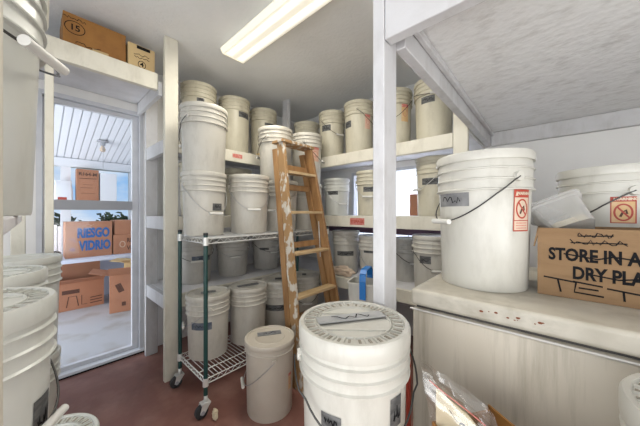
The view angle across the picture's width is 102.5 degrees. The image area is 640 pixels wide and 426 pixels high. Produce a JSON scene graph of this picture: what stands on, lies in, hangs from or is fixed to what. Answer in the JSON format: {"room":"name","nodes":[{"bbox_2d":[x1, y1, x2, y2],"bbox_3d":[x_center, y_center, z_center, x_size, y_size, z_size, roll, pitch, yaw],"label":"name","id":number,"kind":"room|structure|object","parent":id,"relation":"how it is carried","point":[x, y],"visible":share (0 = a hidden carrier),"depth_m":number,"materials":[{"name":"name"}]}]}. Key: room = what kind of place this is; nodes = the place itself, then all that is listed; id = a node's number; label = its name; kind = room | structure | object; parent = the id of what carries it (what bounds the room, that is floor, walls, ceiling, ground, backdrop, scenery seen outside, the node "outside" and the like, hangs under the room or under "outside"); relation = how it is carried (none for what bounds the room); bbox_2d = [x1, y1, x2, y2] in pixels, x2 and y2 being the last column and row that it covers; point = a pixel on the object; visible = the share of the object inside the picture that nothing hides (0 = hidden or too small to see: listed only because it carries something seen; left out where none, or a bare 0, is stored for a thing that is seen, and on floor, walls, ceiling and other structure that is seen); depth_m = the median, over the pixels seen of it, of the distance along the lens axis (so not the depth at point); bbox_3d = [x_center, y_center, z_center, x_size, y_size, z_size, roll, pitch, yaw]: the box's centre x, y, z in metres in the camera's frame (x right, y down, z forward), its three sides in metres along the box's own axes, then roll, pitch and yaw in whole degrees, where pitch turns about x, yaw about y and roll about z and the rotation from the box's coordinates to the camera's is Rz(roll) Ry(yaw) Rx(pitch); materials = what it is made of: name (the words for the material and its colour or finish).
{"room":"storage room","nodes":[
{"label":"storage room","id":0,"kind":"room"},
{"bbox_2d":[54,104,130,164],"bbox_3d":[-2.593,-1.038,2.989,2.250,0.624,4.200,0,0,42],"label":"ceiling","id":1,"kind":"structure","parent":0,"point":[77,132],"depth_m":3.16,"materials":[{"name":"white"}]},
{"bbox_2d":[97,140,108,151],"bbox_3d":[-2.791,-0.747,3.300,0.120,0.350,0.120,0,0,42],"label":"bulb","id":2,"kind":"object","parent":1,"relation":"hanging from","point":[102,142],"visible":1,"depth_m":3.28,"materials":[{"name":"white glass"}]},
{"bbox_2d":[97,140,108,145],"bbox_3d":[-2.791,-0.892,3.300,0.120,0.060,0.120,0,0,42],"label":"socket","id":3,"kind":"object","parent":2,"relation":"attached to","point":[102,143],"depth_m":3.28,"materials":[{"name":"grey metal"}]},
{"bbox_2d":[54,156,130,294],"bbox_3d":[-3.342,0.234,3.659,0.240,1.972,4.200,0,0,42],"label":"wall","id":4,"kind":"structure","parent":0,"point":[65,164],"depth_m":3.71,"materials":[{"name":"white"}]},
{"bbox_2d":[54,180,72,199],"bbox_3d":[-3.454,-0.281,3.457,0.131,0.310,0.180,0,0,42],"label":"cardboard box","id":5,"kind":"object","parent":4,"relation":"on","point":[63,190],"visible":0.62,"depth_m":3.42,"materials":[{"name":"white cardboard"}]},
{"bbox_2d":[75,169,98,200],"bbox_3d":[-3.294,-0.367,3.636,0.171,0.481,0.232,0,0,42],"label":"cardboard box","id":6,"kind":"object","parent":4,"relation":"on","point":[86,181],"visible":0.88,"depth_m":3.58,"materials":[{"name":"brown cardboard"}]},
{"bbox_2d":[99,173,116,200],"bbox_3d":[-3.145,-0.351,3.804,0.160,0.450,0.190,0,0,42],"label":"cardboard box","id":7,"kind":"object","parent":4,"relation":"on","point":[107,182],"visible":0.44,"depth_m":3.74,"materials":[{"name":"white cardboard"}]},
{"bbox_2d":[57,294,130,365],"bbox_3d":[-2.593,1.271,2.989,2.250,0.098,4.200,0,0,42],"label":"floor","id":8,"kind":"structure","parent":0,"point":[86,332],"depth_m":2.65,"materials":[{"name":"white tile"}]},
{"bbox_2d":[58,261,104,312],"bbox_3d":[-3.170,0.915,3.323,0.422,0.610,0.551,0,0,42],"label":"cardboard box","id":9,"kind":"object","parent":8,"relation":"on","point":[78,289],"visible":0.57,"depth_m":3.35,"materials":[{"name":"brown cardboard"}]},
{"bbox_2d":[61,253,130,264],"bbox_3d":[-2.992,0.897,3.614,0.619,0.645,3.400,0,0,42],"label":"bench","id":10,"kind":"object","parent":8,"relation":"on","point":[126,255],"visible":0.09,"depth_m":3.31,"materials":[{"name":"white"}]},
{"bbox_2d":[54,225,60,251],"bbox_3d":[-3.456,0.354,3.351,0.020,0.440,0.119,0,0,42],"label":"boards","id":11,"kind":"object","parent":10,"relation":"on","point":[55,226],"visible":0.36,"depth_m":3.35,"materials":[{"name":"white"}]},
{"bbox_2d":[63,221,111,258],"bbox_3d":[-3.140,0.343,3.478,0.341,0.461,0.462,0,0,42],"label":"cardboard box","id":12,"kind":"object","parent":10,"relation":"on","point":[81,239],"visible":1,"depth_m":3.35,"materials":[{"name":"brown cardboard"}]},
{"bbox_2d":[112,234,130,253],"bbox_3d":[-2.844,0.438,3.810,0.341,0.271,0.402,0,0,42],"label":"cardboard box","id":13,"kind":"object","parent":10,"relation":"on","point":[121,243],"visible":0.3,"depth_m":3.61,"materials":[{"name":"brown cardboard"}]},
{"bbox_2d":[110,220,130,234],"bbox_3d":[-2.841,0.200,3.814,0.320,0.201,0.382,0,0,42],"label":"cardboard box","id":14,"kind":"object","parent":13,"relation":"on","point":[118,226],"visible":0.39,"depth_m":3.63,"materials":[{"name":"brown cardboard"}]},
{"bbox_2d":[88,267,130,313],"bbox_3d":[-2.451,0.938,3.295,0.753,0.564,0.462,0,0,-34],"label":"cardboard box","id":15,"kind":"object","parent":8,"relation":"on","point":[119,278],"visible":0.48,"depth_m":3.15,"materials":[{"name":"brown cardboard"}]},
{"bbox_2d":[111,258,130,267],"bbox_3d":[-2.441,0.666,3.383,0.496,0.177,0.449,0,0,-18],"label":"cardboard box","id":16,"kind":"object","parent":15,"relation":"on","point":[127,261],"visible":0.24,"depth_m":3.29,"materials":[{"name":"beige cardboard"}]},
{"bbox_2d":[3,34,295,350],"bbox_3d":[-1.703,-0.030,2.207,0.120,2.500,4.020,0,0,42],"label":"wall","id":17,"kind":"structure","parent":0,"point":[59,88],"depth_m":2.37,"materials":[{"name":"white paint"}]},
{"bbox_2d":[36,88,143,380],"bbox_3d":[-1.806,0.170,2.064,0.135,2.100,0.640,0,0,42],"label":"door","id":18,"kind":"structure","parent":17,"relation":"in","point":[136,205],"depth_m":2.16,"materials":[{"name":"white metal"}]},
{"bbox_2d":[45,0,420,121],"bbox_3d":[-0.037,-1.330,0.784,4.500,0.100,4.120,0,0,42],"label":"ceiling","id":19,"kind":"structure","parent":0,"point":[324,62],"depth_m":1.96,"materials":[{"name":"paint"}]},
{"bbox_2d":[220,0,331,63],"bbox_3d":[-0.228,-1.242,1.605,1.216,0.076,0.216,0,0,42],"label":"lamp","id":20,"kind":"object","parent":19,"relation":"attached to","point":[279,17],"visible":1,"depth_m":1.67,"materials":[{"name":"white plastic"}]},
{"bbox_2d":[57,322,412,425],"bbox_3d":[-0.037,1.270,0.784,4.500,0.100,4.120,0,0,42],"label":"floor","id":21,"kind":"structure","parent":0,"point":[130,391],"depth_m":1.73,"materials":[{"name":"red paint"}]},
{"bbox_2d":[0,0,21,425],"bbox_3d":[-0.736,0.120,0.349,0.758,2.200,0.420,0,0,42],"label":"shelf rack","id":22,"kind":"object","parent":21,"relation":"on","point":[7,223],"visible":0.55,"depth_m":0.26,"materials":[{"name":"paint"}]},
{"bbox_2d":[3,0,69,215],"bbox_3d":[-0.639,-0.215,0.401,0.347,0.440,0.351,0,0,42],"label":"bucket","id":23,"kind":"object","parent":22,"relation":"on","point":[25,24],"visible":0.96,"depth_m":0.44,"materials":[{"name":"white plastic"}]},
{"bbox_2d":[46,0,49,30],"bbox_3d":[-0.791,-0.665,0.593,0.260,0.360,0.260,0,0,42],"label":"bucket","id":24,"kind":"object","parent":22,"relation":"on","point":[47,16],"visible":0.06,"depth_m":0.67,"materials":[{"name":"white plastic"}]},
{"bbox_2d":[49,344,60,416],"bbox_3d":[-1.482,0.966,1.261,0.300,0.509,0.300,0,0,42],"label":"bucket","id":25,"kind":"object","parent":21,"relation":"on","point":[55,356],"visible":0.2,"depth_m":1.30,"materials":[{"name":"white plastic"}]},
{"bbox_2d":[3,253,62,349],"bbox_3d":[-1.482,0.465,1.261,0.310,0.490,0.310,0,0,42],"label":"bucket","id":26,"kind":"object","parent":25,"relation":"on","point":[52,261],"visible":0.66,"depth_m":1.29,"materials":[{"name":"white plastic"}]},
{"bbox_2d":[53,413,99,425],"bbox_3d":[-0.877,0.978,0.811,0.276,0.485,0.276,0,0,42],"label":"bucket","id":27,"kind":"object","parent":21,"relation":"on","point":[75,419],"visible":0.84,"depth_m":0.92,"materials":[{"name":"white plastic"}]},
{"bbox_2d":[10,34,162,254],"bbox_3d":[-1.716,0.109,1.655,0.565,2.222,1.081,0,0,42],"label":"shelf","id":28,"kind":"object","parent":21,"relation":"on","point":[90,71],"visible":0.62,"depth_m":1.59,"materials":[{"name":"paint"}]},
{"bbox_2d":[60,10,125,61],"bbox_3d":[-1.522,-1.106,1.725,0.261,0.206,0.307,0,0,42],"label":"cardboard box","id":29,"kind":"object","parent":28,"relation":"on","point":[74,29],"visible":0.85,"depth_m":1.62,"materials":[{"name":"brown cardboard"}]},
{"bbox_2d":[126,41,154,72],"bbox_3d":[-1.345,-1.089,1.893,0.241,0.172,0.160,0,0,42],"label":"cardboard box","id":30,"kind":"object","parent":28,"relation":"on","point":[139,56],"visible":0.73,"depth_m":1.81,"materials":[{"name":"brown cardboard"}]},
{"bbox_2d":[212,408,217,420],"bbox_3d":[-0.621,1.188,1.520,0.052,0.064,0.032,0,0,42],"label":"paper scrap","id":31,"kind":"object","parent":21,"relation":"on","point":[215,411],"visible":1,"depth_m":1.51,"materials":[{"name":"beige paper"}]},
{"bbox_2d":[145,35,292,382],"bbox_3d":[-0.914,-0.029,2.516,0.604,2.499,1.268,0,0,42],"label":"shelf unit","id":32,"kind":"object","parent":21,"relation":"on","point":[163,292],"visible":0.61,"depth_m":1.91,"materials":[{"name":"paint"}]},
{"bbox_2d":[179,162,182,215],"bbox_3d":[-1.114,-0.206,2.324,0.290,0.460,0.290,0,0,42],"label":"bucket","id":33,"kind":"object","parent":32,"relation":"on","point":[180,163],"visible":0.13,"depth_m":2.23,"materials":[{"name":"beige plastic"}]},
{"bbox_2d":[182,239,213,284],"bbox_3d":[-1.117,0.421,2.302,0.320,0.375,0.304,0,0,42],"label":"bucket","id":34,"kind":"object","parent":32,"relation":"on","point":[192,252],"visible":0.56,"depth_m":2.19,"materials":[{"name":"grey plastic"}]},
{"bbox_2d":[180,80,216,104],"bbox_3d":[-1.101,-0.842,2.339,0.300,0.585,0.300,0,0,42],"label":"bucket","id":35,"kind":"object","parent":32,"relation":"on","point":[191,90],"visible":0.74,"depth_m":2.22,"materials":[{"name":"beige plastic"}]},
{"bbox_2d":[216,236,249,276],"bbox_3d":[-0.871,0.424,2.578,0.336,0.370,0.321,0,0,42],"label":"bucket","id":36,"kind":"object","parent":32,"relation":"on","point":[232,256],"visible":0.8,"depth_m":2.47,"materials":[{"name":"grey plastic"}]},
{"bbox_2d":[218,95,249,152],"bbox_3d":[-0.866,-0.838,2.602,0.306,0.577,0.306,0,0,42],"label":"bucket","id":37,"kind":"object","parent":32,"relation":"on","point":[237,108],"visible":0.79,"depth_m":2.48,"materials":[{"name":"beige plastic"}]},
{"bbox_2d":[225,168,251,214],"bbox_3d":[-0.841,-0.206,2.630,0.280,0.460,0.280,0,0,42],"label":"bucket","id":38,"kind":"object","parent":32,"relation":"on","point":[228,171],"visible":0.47,"depth_m":2.52,"materials":[{"name":"beige plastic"}]},
{"bbox_2d":[250,107,276,154],"bbox_3d":[-0.630,-0.835,2.866,0.294,0.572,0.294,0,0,42],"label":"bucket","id":39,"kind":"object","parent":32,"relation":"on","point":[259,116],"visible":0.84,"depth_m":2.75,"materials":[{"name":"beige plastic"}]},
{"bbox_2d":[252,234,279,269],"bbox_3d":[-0.599,0.426,2.884,0.332,0.365,0.321,0,0,42],"label":"bucket","id":40,"kind":"object","parent":32,"relation":"on","point":[265,251],"visible":0.78,"depth_m":2.77,"materials":[{"name":"grey plastic"}]},
{"bbox_2d":[169,226,328,419],"bbox_3d":[-0.475,0.670,2.090,0.453,1.100,1.221,0,0,42],"label":"cart","id":41,"kind":"object","parent":21,"relation":"on","point":[201,411],"visible":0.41,"depth_m":1.70,"materials":[{"name":"silver metal"}]},
{"bbox_2d":[180,170,226,235],"bbox_3d":[-0.806,-0.062,1.795,0.298,0.424,0.296,0,0,-5],"label":"bucket","id":42,"kind":"object","parent":41,"relation":"on","point":[203,192],"visible":0.98,"depth_m":1.68,"materials":[{"name":"white plastic"}]},
{"bbox_2d":[179,101,227,173],"bbox_3d":[-0.810,-0.496,1.797,0.312,0.443,0.312,0,0,-29],"label":"bucket","id":43,"kind":"object","parent":42,"relation":"on","point":[203,125],"visible":0.96,"depth_m":1.67,"materials":[{"name":"white plastic"}]},
{"bbox_2d":[182,286,229,360],"bbox_3d":[-0.807,0.781,1.852,0.302,0.430,0.301,0,0,16],"label":"bucket","id":44,"kind":"object","parent":41,"relation":"on","point":[218,296],"visible":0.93,"depth_m":1.75,"materials":[{"name":"white plastic"}]},
{"bbox_2d":[228,280,266,345],"bbox_3d":[-0.575,0.784,2.057,0.300,0.424,0.300,0,0,42],"label":"bucket","id":45,"kind":"object","parent":41,"relation":"on","point":[248,298],"visible":0.87,"depth_m":1.94,"materials":[{"name":"white plastic"}]},
{"bbox_2d":[228,174,269,233],"bbox_3d":[-0.548,-0.066,1.995,0.306,0.432,0.306,0,0,17],"label":"bucket","id":46,"kind":"object","parent":41,"relation":"on","point":[249,197],"visible":1,"depth_m":1.87,"materials":[{"name":"white plastic"}]},
{"bbox_2d":[261,274,284,325],"bbox_3d":[-0.370,0.788,2.287,0.302,0.416,0.302,0,0,42],"label":"bucket","id":47,"kind":"object","parent":41,"relation":"on","point":[274,313],"visible":0.41,"depth_m":2.15,"materials":[{"name":"white plastic"}]},
{"bbox_2d":[267,180,297,230],"bbox_3d":[-0.344,-0.059,2.225,0.304,0.418,0.302,0,0,-26],"label":"bucket","id":48,"kind":"object","parent":41,"relation":"on","point":[272,223],"visible":0.37,"depth_m":2.11,"materials":[{"name":"white plastic"}]},
{"bbox_2d":[256,125,292,180],"bbox_3d":[-0.390,-0.491,2.239,0.301,0.446,0.303,0,0,-26],"label":"bucket","id":49,"kind":"object","parent":48,"relation":"on","point":[269,133],"visible":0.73,"depth_m":2.11,"materials":[{"name":"white plastic"}]},
{"bbox_2d":[296,271,319,312],"bbox_3d":[-0.149,0.793,2.485,0.309,0.405,0.297,0,0,42],"label":"bucket","id":50,"kind":"object","parent":41,"relation":"on","point":[306,280],"visible":0.61,"depth_m":2.37,"materials":[{"name":"white plastic"}]},
{"bbox_2d":[296,183,321,228],"bbox_3d":[-0.126,-0.059,2.462,0.294,0.418,0.294,0,0,42],"label":"bucket","id":51,"kind":"object","parent":41,"relation":"on","point":[303,221],"visible":0.26,"depth_m":2.34,"materials":[{"name":"white plastic"}]},
{"bbox_2d":[291,132,324,183],"bbox_3d":[-0.118,-0.499,2.457,0.318,0.462,0.304,0,0,42],"label":"bucket","id":52,"kind":"object","parent":51,"relation":"on","point":[312,139],"visible":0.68,"depth_m":2.35,"materials":[{"name":"white plastic"}]},
{"bbox_2d":[240,325,294,423],"bbox_3d":[-0.320,0.998,1.624,0.314,0.445,0.314,0,0,26],"label":"bucket","id":53,"kind":"object","parent":21,"relation":"on","point":[268,349],"visible":1,"depth_m":1.51,"materials":[{"name":"plastic"}]},
{"bbox_2d":[272,138,339,393],"bbox_3d":[-0.077,0.329,2.061,0.394,1.778,0.550,0,0,42],"label":"step ladder","id":54,"kind":"object","parent":21,"relation":"on","point":[307,170],"visible":0.78,"depth_m":1.97,"materials":[{"name":"wood"}]},
{"bbox_2d":[278,99,484,305],"bbox_3d":[0.331,-0.029,2.667,2.258,2.499,0.612,0,0,42],"label":"shelf unit","id":55,"kind":"object","parent":21,"relation":"on","point":[461,139],"visible":0.33,"depth_m":2.20,"materials":[{"name":"paint"}]},
{"bbox_2d":[294,121,318,133],"bbox_3d":[-0.156,-0.786,2.997,0.300,0.475,0.300,0,0,42],"label":"bucket","id":56,"kind":"object","parent":55,"relation":"on","point":[301,126],"visible":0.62,"depth_m":2.87,"materials":[{"name":"beige plastic"}]},
{"bbox_2d":[319,109,344,157],"bbox_3d":[0.125,-0.786,2.666,0.277,0.475,0.286,0,0,8],"label":"bucket","id":57,"kind":"object","parent":55,"relation":"on","point":[331,121],"visible":0.85,"depth_m":2.56,"materials":[{"name":"beige plastic"}]},
{"bbox_2d":[323,178,349,214],"bbox_3d":[0.176,-0.161,2.654,0.296,0.370,0.281,0,0,42],"label":"bucket","id":58,"kind":"object","parent":55,"relation":"on","point":[336,191],"visible":0.97,"depth_m":2.55,"materials":[{"name":"white plastic"}]},
{"bbox_2d":[334,265,354,276],"bbox_3d":[0.218,0.537,2.416,0.267,0.101,0.054,0,0,42],"label":"plastic bag","id":59,"kind":"object","parent":55,"relation":"on","point":[343,270],"visible":0.98,"depth_m":2.39,"materials":[{"name":"beige plastic"}]},
{"bbox_2d":[332,230,358,273],"bbox_3d":[0.259,0.385,2.585,0.272,0.418,0.272,0,0,42],"label":"bucket","id":60,"kind":"object","parent":55,"relation":"on","point":[345,242],"visible":0.9,"depth_m":2.48,"materials":[{"name":"white plastic"}]},
{"bbox_2d":[344,99,372,152],"bbox_3d":[0.374,-0.789,2.449,0.288,0.480,0.292,0,0,-28],"label":"bucket","id":61,"kind":"object","parent":55,"relation":"on","point":[358,116],"visible":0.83,"depth_m":2.34,"materials":[{"name":"beige plastic"}]},
{"bbox_2d":[355,170,372,215],"bbox_3d":[0.467,-0.178,2.391,0.283,0.405,0.272,0,0,-29],"label":"bucket","id":62,"kind":"object","parent":55,"relation":"on","point":[364,182],"visible":0.61,"depth_m":2.29,"materials":[{"name":"beige plastic"}]},
{"bbox_2d":[358,234,372,277],"bbox_3d":[0.488,0.399,2.367,0.273,0.390,0.292,0,0,42],"label":"bucket","id":63,"kind":"object","parent":55,"relation":"on","point":[365,244],"visible":0.34,"depth_m":2.28,"materials":[{"name":"white plastic"}]},
{"bbox_2d":[396,87,412,142],"bbox_3d":[0.645,-0.785,2.205,0.285,0.472,0.296,0,0,42],"label":"bucket","id":64,"kind":"object","parent":55,"relation":"on","point":[404,100],"visible":0.5,"depth_m":2.09,"materials":[{"name":"beige plastic"}]},
{"bbox_2d":[396,237,413,281],"bbox_3d":[0.784,0.409,2.312,0.281,0.370,0.271,0,0,42],"label":"bucket","id":65,"kind":"object","parent":55,"relation":"on","point":[404,253],"visible":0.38,"depth_m":2.21,"materials":[{"name":"grey plastic"}]},
{"bbox_2d":[410,194,417,215],"bbox_3d":[0.905,-0.077,2.437,0.072,0.201,0.100,0,0,42],"label":"cardboard box","id":66,"kind":"object","parent":55,"relation":"on","point":[413,197],"visible":0.62,"depth_m":2.40,"materials":[{"name":"brown cardboard"}]},
{"bbox_2d":[411,233,441,286],"bbox_3d":[0.862,0.382,1.968,0.303,0.425,0.315,0,0,42],"label":"bucket","id":67,"kind":"object","parent":55,"relation":"on","point":[426,247],"visible":0.61,"depth_m":1.88,"materials":[{"name":"white plastic"}]},
{"bbox_2d":[413,155,447,215],"bbox_3d":[0.899,-0.203,2.043,0.277,0.455,0.290,0,0,42],"label":"bucket","id":68,"kind":"object","parent":55,"relation":"on","point":[428,200],"visible":0.69,"depth_m":1.96,"materials":[{"name":"beige plastic"}]},
{"bbox_2d":[413,79,452,139],"bbox_3d":[0.875,-0.776,1.979,0.298,0.455,0.321,0,0,42],"label":"bucket","id":69,"kind":"object","parent":55,"relation":"on","point":[433,116],"visible":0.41,"depth_m":1.89,"materials":[{"name":"beige plastic"}]},
{"bbox_2d":[406,354,410,425],"bbox_3d":[0.313,0.849,0.908,0.016,0.738,0.015,0,0,42],"label":"stick","id":70,"kind":"object","parent":21,"relation":"on","point":[408,385],"visible":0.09,"depth_m":0.90,"materials":[{"name":"red"}]},
{"bbox_2d":[432,404,514,425],"bbox_3d":[0.357,0.840,0.494,0.160,0.760,0.220,0,0,-13],"label":"cardboard box","id":71,"kind":"object","parent":21,"relation":"on","point":[491,416],"visible":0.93,"depth_m":0.60,"materials":[{"name":"brown cardboard"}]},
{"bbox_2d":[429,380,485,425],"bbox_3d":[0.307,0.499,0.561,0.173,0.322,0.048,0,0,30],"label":"bag","id":72,"kind":"object","parent":71,"relation":"in","point":[448,413],"visible":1,"depth_m":0.57,"materials":[{"name":"beige paper"}]},
{"bbox_2d":[373,0,639,310],"bbox_3d":[1.554,-0.029,0.790,2.117,2.499,1.781,0,0,42],"label":"storage unit","id":73,"kind":"object","parent":21,"relation":"on","point":[511,71],"visible":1,"depth_m":0.99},
{"bbox_2d":[410,267,639,425],"bbox_3d":[1.202,0.738,0.557,1.758,0.965,0.728,0,0,42],"label":"chest freezer","id":74,"kind":"object","parent":21,"relation":"on","point":[537,359],"visible":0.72,"depth_m":0.69,"materials":[{"name":"metal"}]},
{"bbox_2d":[432,147,535,292],"bbox_3d":[0.593,0.025,0.944,0.308,0.457,0.314,0,0,42],"label":"bucket","id":75,"kind":"object","parent":74,"relation":"on","point":[484,221],"visible":1,"depth_m":0.83,"materials":[{"name":"white plastic"}]},
{"bbox_2d":[533,225,639,308],"bbox_3d":[0.925,0.150,0.742,0.470,0.208,0.206,0,0,41],"label":"cardboard box","id":76,"kind":"object","parent":74,"relation":"on","point":[599,264],"visible":1,"depth_m":0.74,"materials":[{"name":"brown cardboard"}]},
{"bbox_2d":[531,189,594,228],"bbox_3d":[0.818,0.009,0.887,0.173,0.178,0.151,0,0,28],"label":"plastic tub","id":77,"kind":"object","parent":76,"relation":"in","point":[567,203],"visible":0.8,"depth_m":0.89,"materials":[{"name":"grey plastic"}]},
{"bbox_2d":[548,163,639,227],"bbox_3d":[1.089,0.046,0.958,0.316,0.415,0.316,0,0,-14],"label":"bucket","id":78,"kind":"object","parent":74,"relation":"on","point":[611,193],"visible":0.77,"depth_m":0.87,"materials":[{"name":"white plastic"}]},
{"bbox_3d":[0.089,0.986,0.688,0.286,0.468,0.286,0,0,42],"label":"bucket","id":79,"kind":"object","parent":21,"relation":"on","visible":0},
{"bbox_2d":[294,301,417,425],"bbox_3d":[0.090,0.517,0.679,0.302,0.469,0.302,0,0,42],"label":"bucket","id":80,"kind":"object","parent":79,"relation":"on","point":[353,357],"visible":1,"depth_m":0.58,"materials":[{"name":"white plastic"}]},
{"bbox_3d":[0.619,0.990,0.335,0.300,0.459,0.300,0,0,42],"label":"bucket","id":81,"kind":"object","parent":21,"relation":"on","visible":0},
{"bbox_2d":[618,373,639,425],"bbox_3d":[0.619,0.529,0.335,0.300,0.462,0.300,0,0,42],"label":"bucket","id":82,"kind":"object","parent":81,"relation":"on","point":[629,387],"visible":1,"depth_m":0.42,"materials":[{"name":"white plastic"}]},
{"bbox_3d":[0.309,0.990,1.696,0.300,0.460,0.300,0,0,42],"label":"bucket","id":83,"kind":"object","parent":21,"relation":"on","visible":0},
{"bbox_2d":[347,266,372,302],"bbox_3d":[0.305,0.559,1.692,0.225,0.399,0.198,0,0,25],"label":"tub","id":84,"kind":"object","parent":83,"relation":"on","point":[360,288],"visible":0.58,"depth_m":1.63,"materials":[{"name":"white plastic"}]},
{"bbox_3d":[-0.734,0.966,0.506,0.304,0.507,0.304,0,0,42],"label":"bucket","id":85,"kind":"object","parent":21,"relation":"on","visible":0},
{"bbox_2d":[3,286,68,425],"bbox_3d":[-0.727,0.450,0.511,0.308,0.525,0.321,0,0,42],"label":"bucket","id":86,"kind":"object","parent":85,"relation":"on","point":[29,312],"visible":0.95,"depth_m":0.53,"materials":[{"name":"white plastic"}]},
{"bbox_3d":[-1.188,0.968,0.914,0.300,0.504,0.300,0,0,42],"label":"bucket","id":87,"kind":"object","parent":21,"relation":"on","visible":0},
{"bbox_2d":[3,265,47,287],"bbox_3d":[-1.188,0.465,0.914,0.304,0.500,0.304,0,0,42],"label":"bucket","id":88,"kind":"object","parent":87,"relation":"on","point":[19,275],"visible":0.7,"depth_m":0.94,"materials":[{"name":"white plastic"}]},
{"bbox_2d":[299,83,639,335],"bbox_3d":[1.303,-0.030,2.283,4.500,2.500,0.100,0,0,42],"label":"wall","id":89,"kind":"structure","parent":0,"point":[554,156],"depth_m":1.87,"materials":[{"name":"white paint"}]},
{"bbox_2d":[352,165,416,236],"bbox_3d":[0.860,-0.075,2.665,1.230,0.790,0.079,0,0,42],"label":"window","id":90,"kind":"structure","parent":89,"relation":"in","point":[402,176],"depth_m":2.70,"materials":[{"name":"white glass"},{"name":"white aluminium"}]},
{"label":"outside","id":91,"kind":"structure","parent":0,"visible":0},
{"bbox_3d":[-16.792,1.620,15.014,34.950,0.200,60.000,0,0,42],"label":"ground","id":92,"kind":"structure","parent":91,"visible":0},
{"bbox_2d":[54,212,80,249],"bbox_3d":[-6.827,0.692,6.579,1.363,1.662,1.540,0,0,42],"label":"shrub","id":93,"kind":"object","parent":92,"relation":"on","point":[57,220],"visible":0.06,"depth_m":6.52,"materials":[{"name":"green plant"}]},
{"bbox_2d":[96,212,127,220],"bbox_3d":[-5.992,0.740,7.620,1.320,1.564,1.344,0,0,11],"label":"shrub","id":94,"kind":"object","parent":92,"relation":"on","point":[109,217],"visible":0.09,"depth_m":7.36,"materials":[{"name":"green plant"}]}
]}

